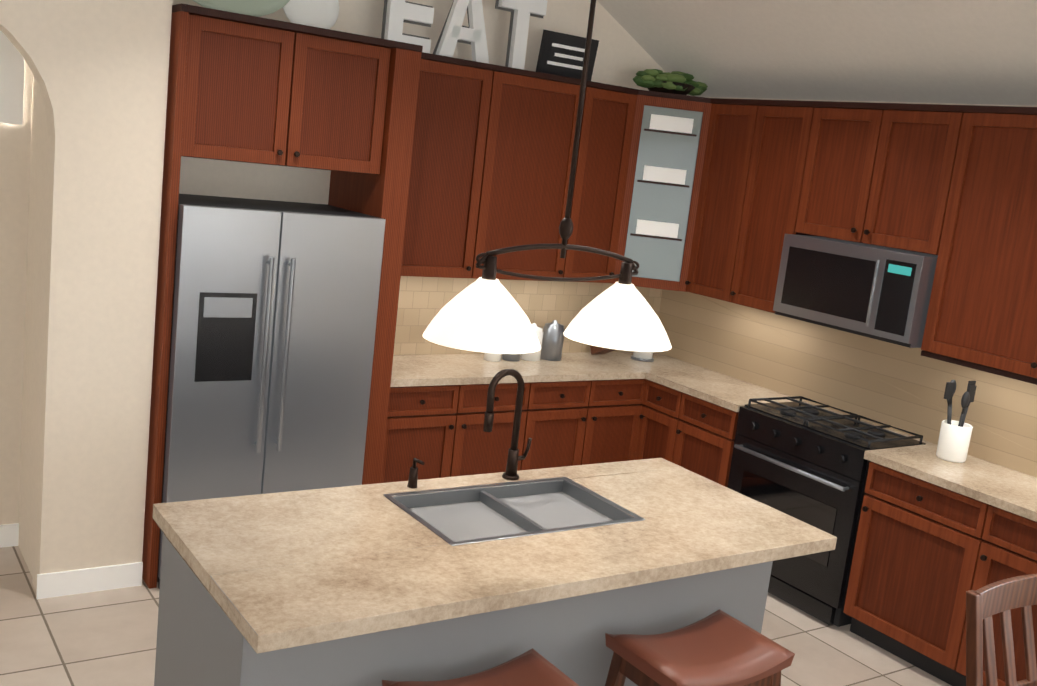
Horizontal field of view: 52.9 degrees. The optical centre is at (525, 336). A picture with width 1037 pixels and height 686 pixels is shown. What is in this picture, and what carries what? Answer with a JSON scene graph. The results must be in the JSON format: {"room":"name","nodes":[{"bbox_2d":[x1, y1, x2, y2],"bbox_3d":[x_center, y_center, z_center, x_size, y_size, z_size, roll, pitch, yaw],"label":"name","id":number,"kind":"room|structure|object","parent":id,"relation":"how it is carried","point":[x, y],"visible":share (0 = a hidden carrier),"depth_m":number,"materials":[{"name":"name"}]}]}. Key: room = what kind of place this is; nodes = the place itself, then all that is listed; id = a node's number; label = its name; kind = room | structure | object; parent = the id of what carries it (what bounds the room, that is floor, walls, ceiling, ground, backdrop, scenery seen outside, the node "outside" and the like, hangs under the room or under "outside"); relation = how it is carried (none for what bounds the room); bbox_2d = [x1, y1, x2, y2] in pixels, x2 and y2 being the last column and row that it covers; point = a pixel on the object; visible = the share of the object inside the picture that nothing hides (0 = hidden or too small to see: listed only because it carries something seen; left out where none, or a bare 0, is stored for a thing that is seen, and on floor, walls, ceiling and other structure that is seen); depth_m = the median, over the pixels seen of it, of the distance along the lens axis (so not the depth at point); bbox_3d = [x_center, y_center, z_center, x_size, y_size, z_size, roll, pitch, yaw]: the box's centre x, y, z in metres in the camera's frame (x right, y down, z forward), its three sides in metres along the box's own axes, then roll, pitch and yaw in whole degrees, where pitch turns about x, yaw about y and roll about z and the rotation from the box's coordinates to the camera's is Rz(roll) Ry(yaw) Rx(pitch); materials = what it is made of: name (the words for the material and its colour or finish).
{"room":"kitchen","nodes":[
{"label":"kitchen","id":0,"kind":"room"},
{"bbox_2d":[0,59,32,524],"bbox_3d":[-2.823,-0.522,4.484,1.230,3.100,0.120,0,12,-34],"label":"wall","id":1,"kind":"structure","parent":0,"point":[15,146],"depth_m":4.80,"materials":[{"name":"paint"}]},
{"bbox_2d":[0,523,18,547],"bbox_3d":[-2.629,0.954,4.907,0.440,0.110,0.015,0,12,-34],"label":"baseboard","id":2,"kind":"structure","parent":1,"relation":"attached to","point":[9,535],"depth_m":5.00,"materials":[{"name":"white"}]},
{"bbox_2d":[0,31,23,124],"bbox_3d":[-2.334,-1.145,4.572,0.240,0.400,0.015,0,12,-34],"label":"window","id":3,"kind":"structure","parent":1,"relation":"in","point":[11,80],"depth_m":4.61,"materials":[{"name":"white"}]},
{"bbox_2d":[18,75,47,577],"bbox_3d":[-2.103,-0.464,4.628,0.120,3.100,0.470,0,12,-34],"label":"wall","id":4,"kind":"structure","parent":0,"point":[35,247],"depth_m":4.69,"materials":[{"name":"paint"}]},
{"bbox_2d":[0,0,171,589],"bbox_3d":[-2.312,-0.398,4.110,1.650,3.100,0.160,0,12,-34],"label":"wall","id":5,"kind":"structure","parent":0,"point":[99,69],"depth_m":4.40,"materials":[{"name":"paint"}]},
{"bbox_2d":[36,562,142,598],"bbox_3d":[-1.933,1.082,4.636,0.440,0.110,0.015,0,12,-34],"label":"baseboard","id":6,"kind":"structure","parent":5,"relation":"attached to","point":[77,581],"depth_m":4.62,"materials":[{"name":"white wood"}]},
{"bbox_2d":[172,0,664,204],"bbox_3d":[-0.469,-0.519,6.038,3.570,3.100,0.120,0,12,-34],"label":"wall","id":7,"kind":"structure","parent":0,"point":[623,57],"depth_m":5.63,"materials":[{"name":"paint"}]},
{"bbox_2d":[164,7,397,178],"bbox_3d":[-1.220,-1.124,4.920,0.950,0.595,0.598,0,12,-34],"label":"upper cabinet","id":8,"kind":"object","parent":7,"relation":"attached to","point":[177,37],"depth_m":4.39,"materials":[{"name":"brown wood"}]},
{"bbox_2d":[0,546,950,685],"bbox_3d":[1.458,1.659,4.183,10.000,0.100,12.500,0,12,-34],"label":"floor","id":9,"kind":"structure","parent":0,"point":[104,638],"depth_m":4.48,"materials":[{"name":"tile"}]},
{"bbox_2d":[142,3,393,587],"bbox_3d":[-1.330,-0.184,5.084,0.942,2.576,0.600,0,12,-34],"label":"tall cabinet","id":10,"kind":"object","parent":9,"relation":"on","point":[259,90],"depth_m":4.65,"materials":[{"name":"brown wood"}]},
{"bbox_2d":[193,0,289,16],"bbox_3d":[-1.361,-1.709,4.813,0.640,0.449,0.129,0,12,-34],"label":"decorative platter","id":11,"kind":"object","parent":10,"relation":"on","point":[257,8],"visible":0.79,"depth_m":4.86,"materials":[{"name":"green ceramic"}]},
{"bbox_2d":[283,0,338,28],"bbox_3d":[-1.051,-1.629,5.086,0.300,0.295,0.077,0,12,-34],"label":"decorative plate","id":12,"kind":"object","parent":10,"relation":"on","point":[320,13],"visible":0.79,"depth_m":5.11,"materials":[{"name":"white ceramic"}]},
{"bbox_2d":[157,194,385,589],"bbox_3d":[-1.331,0.235,5.088,0.950,1.750,0.747,0,12,-34],"label":"fridge","id":13,"kind":"object","parent":9,"relation":"on","point":[274,315],"visible":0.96,"depth_m":4.76,"materials":[{"name":"silver metal"}]},
{"bbox_2d":[362,43,569,484],"bbox_3d":[-0.455,-0.192,5.713,0.916,2.576,0.550,0,12,-34],"label":"tall cabinet","id":14,"kind":"object","parent":9,"relation":"on","point":[450,169],"depth_m":5.60,"materials":[{"name":"brown wood"}]},
{"bbox_2d":[381,0,546,69],"bbox_3d":[-0.307,-1.678,5.567,0.974,0.412,0.052,0,12,-34],"label":"eat sign","id":15,"kind":"object","parent":14,"relation":"on","point":[398,13],"visible":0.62,"depth_m":5.53,"materials":[{"name":"white wood"}]},
{"bbox_2d":[382,648,578,685],"bbox_3d":[-0.130,1.296,2.908,0.554,0.684,0.384,0,12,-34],"label":"stool","id":16,"kind":"object","parent":9,"relation":"on","point":[532,667],"visible":1,"depth_m":2.96,"materials":[{"name":"brown leather"}]},
{"bbox_2d":[153,458,836,685],"bbox_3d":[-0.083,1.066,3.563,2.124,0.924,0.950,0,12,-34],"label":"kitchen island","id":17,"kind":"object","parent":9,"relation":"on","point":[564,569],"visible":0.96,"depth_m":3.21,"materials":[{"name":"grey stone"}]},
{"bbox_2d":[407,369,531,487],"bbox_3d":[-0.175,0.326,3.799,0.513,0.428,0.095,0,12,-34],"label":"faucet","id":18,"kind":"object","parent":17,"relation":"on","point":[513,459],"visible":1,"depth_m":3.87,"materials":[{"name":"black metal"}]},
{"bbox_2d":[526,78,633,469],"bbox_3d":[0.100,-0.194,6.093,0.430,2.576,0.550,0,12,-34],"label":"tall cabinet","id":19,"kind":"object","parent":9,"relation":"on","point":[564,388],"depth_m":6.06,"materials":[{"name":"brown wood"}]},
{"bbox_2d":[484,353,506,361],"bbox_3d":[-0.186,0.046,6.078,0.098,0.180,0.098,16,13,42],"label":"canister","id":20,"kind":"object","parent":19,"relation":"on","point":[494,357],"depth_m":6.05,"materials":[{"name":"white ceramic"}]},
{"bbox_2d":[507,353,526,360],"bbox_3d":[-0.077,0.036,6.150,0.108,0.200,0.108,16,13,42],"label":"canister","id":21,"kind":"object","parent":19,"relation":"on","point":[510,357],"depth_m":6.12,"materials":[{"name":"white ceramic"}]},
{"bbox_2d":[526,323,550,360],"bbox_3d":[0.039,0.026,6.227,0.118,0.220,0.118,16,13,42],"label":"canister","id":22,"kind":"object","parent":19,"relation":"on","point":[542,334],"depth_m":6.22,"materials":[{"name":"white ceramic"}]},
{"bbox_2d":[546,320,564,360],"bbox_3d":[0.164,0.015,6.311,0.128,0.240,0.128,16,13,42],"label":"canister","id":23,"kind":"object","parent":19,"relation":"on","point":[550,336],"depth_m":6.26,"materials":[{"name":"silver metal"}]},
{"bbox_2d":[536,29,598,80],"bbox_3d":[0.239,-1.603,5.981,0.380,0.251,0.059,0,12,-34],"label":"chalkboard sign","id":24,"kind":"object","parent":19,"relation":"on","point":[561,54],"visible":0.73,"depth_m":5.95,"materials":[{"name":"black wood"}]},
{"bbox_2d":[586,89,681,463],"bbox_3d":[0.453,-0.195,6.335,0.426,2.576,0.550,0,12,-34],"label":"tall cabinet","id":25,"kind":"object","parent":9,"relation":"on","point":[652,133],"depth_m":6.21,"materials":[{"name":"brown wood"}]},
{"bbox_2d":[590,345,615,354],"bbox_3d":[0.493,-0.044,6.555,0.100,0.334,0.256,0,12,-34],"label":"knife block","id":26,"kind":"object","parent":25,"relation":"on","point":[595,350],"visible":0.02,"depth_m":6.55,"materials":[{"name":"brown wood"}]},
{"bbox_2d":[631,351,653,361],"bbox_3d":[0.761,-0.004,6.642,0.150,0.300,0.150,0,12,-34],"label":"paper towel","id":27,"kind":"object","parent":25,"relation":"on","point":[643,356],"visible":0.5,"depth_m":6.61,"materials":[{"name":"white paper"}]},
{"bbox_2d":[633,69,707,95],"bbox_3d":[0.888,-1.538,6.316,0.566,0.154,0.320,0,12,-34],"label":"greenery","id":28,"kind":"object","parent":25,"relation":"on","point":[672,82],"visible":0.94,"depth_m":6.20,"materials":[{"name":"green plant"}]},
{"bbox_2d":[634,95,721,460],"bbox_3d":[1.080,-0.107,6.243,0.540,2.576,0.326,0,12,-34],"label":"tall cabinet","id":29,"kind":"object","parent":9,"relation":"on","point":[699,114],"depth_m":6.23,"materials":[{"name":"brown wood"}]},
{"bbox_2d":[605,609,794,685],"bbox_3d":[0.513,1.294,3.349,0.554,0.684,0.384,0,12,-34],"label":"stool","id":30,"kind":"object","parent":9,"relation":"on","point":[719,647],"visible":1,"depth_m":3.26,"materials":[{"name":"brown leather"}]},
{"bbox_2d":[670,98,777,484],"bbox_3d":[1.291,-0.029,5.936,0.540,2.576,0.436,0,12,-34],"label":"tall cabinet","id":31,"kind":"object","parent":9,"relation":"on","point":[744,133],"depth_m":6.01,"materials":[{"name":"brown wood"}]},
{"bbox_2d":[722,100,925,486],"bbox_3d":[1.658,0.106,5.401,0.540,2.576,0.888,0,12,-34],"label":"tall cabinet","id":32,"kind":"object","parent":9,"relation":"on","point":[839,170],"depth_m":5.59,"materials":[{"name":"brown wood"}]},
{"bbox_2d":[773,234,937,347],"bbox_3d":[1.740,-0.248,5.344,0.433,0.437,0.860,0,12,-34],"label":"microwave","id":33,"kind":"object","parent":32,"relation":"attached to","point":[881,293],"visible":0.92,"depth_m":5.17,"materials":[{"name":"silver metal"}]},
{"bbox_2d":[727,396,925,626],"bbox_3d":[1.514,0.881,5.499,0.526,0.950,0.830,0,12,-34],"label":"range oven","id":34,"kind":"object","parent":9,"relation":"on","point":[803,462],"visible":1,"depth_m":5.28,"materials":[{"name":"black metal"}]},
{"bbox_2d":[843,455,981,681],"bbox_3d":[1.978,1.083,4.939,0.540,0.893,0.620,0,12,-34],"label":"base cabinet","id":35,"kind":"object","parent":9,"relation":"on","point":[914,548],"depth_m":4.79,"materials":[{"name":"brown wood"}]},
{"bbox_2d":[866,104,1036,498],"bbox_3d":[2.075,0.259,4.794,0.540,2.576,0.616,0,12,-34],"label":"tall cabinet","id":36,"kind":"object","parent":9,"relation":"on","point":[973,204],"depth_m":4.81,"materials":[{"name":"brown wood"}]},
{"bbox_2d":[936,379,976,462],"bbox_3d":[2.057,0.397,4.961,0.166,0.380,0.147,0,12,-34],"label":"utensil crock","id":37,"kind":"object","parent":36,"relation":"on","point":[954,440],"visible":1,"depth_m":4.93,"materials":[{"name":"white ceramic"}]},
{"bbox_2d":[946,499,1036,685],"bbox_3d":[2.330,1.212,4.426,0.540,0.893,0.650,0,12,-34],"label":"base cabinet","id":38,"kind":"object","parent":9,"relation":"on","point":[1005,547],"depth_m":4.43,"materials":[{"name":"brown wood"}]},
{"bbox_2d":[966,574,1036,685],"bbox_3d":[1.679,1.308,3.276,0.500,0.945,0.546,0,12,-34],"label":"dining chair","id":39,"kind":"object","parent":9,"relation":"on","point":[1003,598],"visible":1,"depth_m":3.37,"materials":[{"name":"brown wood"}]},
{"bbox_2d":[982,231,1036,518],"bbox_3d":[2.419,0.386,4.293,0.540,2.576,0.626,0,12,-34],"label":"tall cabinet","id":40,"kind":"object","parent":9,"relation":"on","point":[1011,481],"depth_m":4.76,"materials":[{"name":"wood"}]},
{"bbox_2d":[597,0,1036,105],"bbox_3d":[2.732,-0.978,4.391,1.850,1.118,12.500,0,12,-34],"label":"ceiling","id":41,"kind":"structure","parent":0,"point":[956,51],"depth_m":5.26,"materials":[{"name":"paint"}]},
{"bbox_2d":[706,97,1036,106],"bbox_3d":[1.978,-0.147,5.521,0.120,3.100,3.580,0,12,-34],"label":"wall","id":42,"kind":"structure","parent":0,"point":[880,102],"depth_m":5.53,"materials":[{"name":"paint"}]},
{"bbox_3d":[-0.138,-1.467,2.297,5.250,0.100,12.500,0,12,-34],"label":"ceiling","id":43,"kind":"structure","parent":0,"visible":0},
{"bbox_2d":[422,0,671,353],"bbox_3d":[0.169,-0.734,3.064,0.860,1.524,0.350,0,12,-34],"label":"pendant light","id":44,"kind":"object","parent":43,"relation":"hanging from","point":[484,313],"visible":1,"depth_m":3.06,"materials":[{"name":"white glass"}]}
]}

